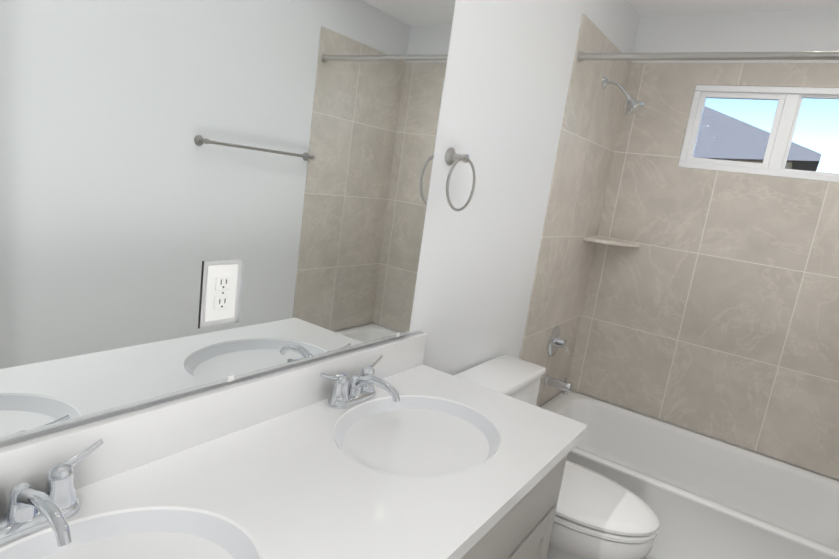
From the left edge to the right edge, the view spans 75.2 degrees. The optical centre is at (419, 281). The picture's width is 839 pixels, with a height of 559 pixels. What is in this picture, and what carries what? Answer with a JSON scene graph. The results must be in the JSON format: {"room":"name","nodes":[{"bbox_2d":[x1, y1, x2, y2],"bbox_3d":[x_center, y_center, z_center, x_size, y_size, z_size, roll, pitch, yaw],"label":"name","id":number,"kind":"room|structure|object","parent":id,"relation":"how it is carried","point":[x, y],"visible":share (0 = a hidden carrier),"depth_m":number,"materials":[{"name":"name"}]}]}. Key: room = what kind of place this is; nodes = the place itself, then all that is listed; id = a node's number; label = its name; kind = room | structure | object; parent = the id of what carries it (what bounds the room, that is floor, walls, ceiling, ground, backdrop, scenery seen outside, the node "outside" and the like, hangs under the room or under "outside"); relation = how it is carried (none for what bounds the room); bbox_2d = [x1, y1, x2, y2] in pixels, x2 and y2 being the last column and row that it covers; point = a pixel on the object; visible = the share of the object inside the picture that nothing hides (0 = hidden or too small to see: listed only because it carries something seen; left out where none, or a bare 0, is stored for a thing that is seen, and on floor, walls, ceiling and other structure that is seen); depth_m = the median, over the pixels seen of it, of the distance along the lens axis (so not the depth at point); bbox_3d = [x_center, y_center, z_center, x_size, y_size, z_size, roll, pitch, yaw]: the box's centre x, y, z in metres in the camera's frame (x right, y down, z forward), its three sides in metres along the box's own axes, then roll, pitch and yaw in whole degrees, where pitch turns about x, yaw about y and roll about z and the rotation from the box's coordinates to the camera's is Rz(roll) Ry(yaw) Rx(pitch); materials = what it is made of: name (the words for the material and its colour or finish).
{"room":"bathroom","nodes":[
{"label":"bathroom","id":0,"kind":"room"},
{"bbox_2d":[0,0,639,446],"bbox_3d":[-0.015,-0.095,1.739,0.120,2.440,3.640,15,13,33],"label":"wall","id":1,"kind":"structure","parent":0,"point":[506,82],"depth_m":1.93,"materials":[{"name":"paint"}]},
{"bbox_2d":[203,263,237,321],"bbox_3d":[-0.396,0.021,1.091,0.009,0.115,0.070,15,13,33],"label":"electrical outlet plate","id":2,"kind":"object","parent":1,"relation":"attached to","point":[220,290],"visible":1,"depth_m":1.09,"materials":[{"name":"white plastic"}]},
{"bbox_2d":[0,0,454,441],"bbox_3d":[-0.406,-0.331,0.932,0.010,1.138,1.590,15,13,33],"label":"mirror","id":3,"kind":"object","parent":1,"relation":"attached to","point":[155,155],"visible":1,"depth_m":1.00,"materials":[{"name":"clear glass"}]},
{"bbox_2d":[445,148,475,210],"bbox_3d":[0.110,-0.312,1.669,0.064,0.188,0.165,15,13,33],"label":"towel ring","id":4,"kind":"object","parent":1,"relation":"attached to","point":[452,158],"visible":1,"depth_m":1.65,"materials":[{"name":"silver metal"}]},
{"bbox_2d":[520,13,631,406],"bbox_3d":[0.775,-0.239,2.753,0.008,1.854,0.802,15,13,33],"label":"wall tile","id":5,"kind":"structure","parent":1,"relation":"attached to","point":[587,138],"depth_m":2.67,"materials":[{"name":"beige tile"}]},
{"bbox_2d":[544,326,572,394],"bbox_3d":[0.751,0.411,2.848,0.134,0.342,0.164,15,13,33],"label":"tub faucet","id":6,"kind":"object","parent":5,"relation":"attached to","point":[556,340],"visible":1,"depth_m":2.84,"materials":[{"name":"silver metal"}]},
{"bbox_2d":[602,76,643,115],"bbox_3d":[0.963,-0.880,2.581,0.203,0.178,0.092,15,13,33],"label":"shower head","id":7,"kind":"object","parent":5,"relation":"attached to","point":[633,106],"visible":1,"depth_m":2.56},
{"bbox_2d":[572,8,838,479],"bbox_3d":[1.648,-0.052,2.741,1.524,2.440,0.120,15,13,33],"label":"wall","id":8,"kind":"structure","parent":0,"point":[796,30],"depth_m":2.63,"materials":[{"name":"paint"}]},
{"bbox_2d":[583,236,639,247],"bbox_3d":[1.031,-0.212,2.924,0.235,0.022,0.235,15,13,33],"label":"corner shelf","id":9,"kind":"object","parent":8,"relation":"attached to","point":[603,240],"visible":0.98,"depth_m":2.88,"materials":[{"name":"tile"}]},
{"bbox_2d":[568,62,838,479],"bbox_3d":[1.620,-0.104,2.677,1.524,1.854,0.008,15,13,33],"label":"wall tile","id":10,"kind":"structure","parent":8,"relation":"attached to","point":[710,305],"depth_m":2.77,"materials":[{"name":"beige tile"}]},
{"bbox_2d":[678,85,838,182],"bbox_3d":[1.726,-0.705,2.583,0.845,0.410,0.061,15,13,33],"label":"window","id":11,"kind":"structure","parent":8,"relation":"in","point":[788,110],"depth_m":2.60,"materials":[{"name":"white plastic"}]},
{"bbox_2d":[629,0,838,15],"bbox_3d":[0.828,-1.151,1.059,1.764,0.100,3.640,15,13,33],"label":"ceiling","id":12,"kind":"structure","parent":0,"point":[656,7],"depth_m":2.59,"materials":[{"name":"paint"}]},
{"bbox_3d":[0.479,1.320,1.532,1.764,0.100,3.640,15,13,33],"label":"floor","id":13,"kind":"structure","parent":0,"visible":0},
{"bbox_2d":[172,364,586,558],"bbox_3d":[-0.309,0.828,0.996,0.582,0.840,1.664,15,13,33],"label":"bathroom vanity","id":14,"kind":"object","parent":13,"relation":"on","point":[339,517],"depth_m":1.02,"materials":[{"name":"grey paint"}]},
{"bbox_2d":[0,448,331,558],"bbox_3d":[-0.420,0.467,0.701,0.563,0.120,0.520,15,13,33],"label":"sink","id":15,"kind":"object","parent":14,"relation":"in","point":[156,504],"depth_m":0.87,"materials":[{"name":"white ceramic"}]},
{"bbox_2d":[252,368,575,547],"bbox_3d":[-0.005,0.411,1.305,0.563,0.120,0.520,15,13,33],"label":"sink","id":16,"kind":"object","parent":14,"relation":"in","point":[453,462],"depth_m":1.25,"materials":[{"name":"white ceramic"}]},
{"bbox_2d":[454,354,658,558],"bbox_3d":[0.487,0.778,2.023,0.747,0.772,0.430,15,13,33],"label":"toilet","id":17,"kind":"object","parent":13,"relation":"on","point":[598,516],"visible":0.31,"depth_m":1.87,"materials":[{"name":"white ceramic"}]},
{"bbox_2d":[540,390,838,558],"bbox_3d":[1.250,0.999,2.565,1.522,0.350,0.779,15,13,33],"label":"bathtub","id":18,"kind":"object","parent":13,"relation":"on","point":[702,496],"visible":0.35,"depth_m":2.59,"materials":[{"name":"white ceramic"}]},
{"bbox_3d":[1.322,0.263,0.852,0.120,2.440,3.640,15,13,33],"label":"wall","id":19,"kind":"structure","parent":0,"visible":0},
{"bbox_2d":[577,51,838,62],"bbox_3d":[1.292,-0.789,1.906,1.523,0.060,0.060,15,13,33],"label":"shower curtain rod","id":20,"kind":"object","parent":19,"relation":"attached to","point":[810,55],"visible":0.92,"depth_m":2.02,"materials":[{"name":"silver metal"}]},
{"label":"outside","id":21,"kind":"structure","parent":0,"visible":0},
{"bbox_2d":[693,106,821,170],"bbox_3d":[6.746,-2.179,13.851,5.100,3.840,7.000,15,13,33],"label":"neighbouring house","id":22,"kind":"structure","parent":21,"point":[808,159],"depth_m":10.17,"materials":[{"name":"grey"}]}
]}

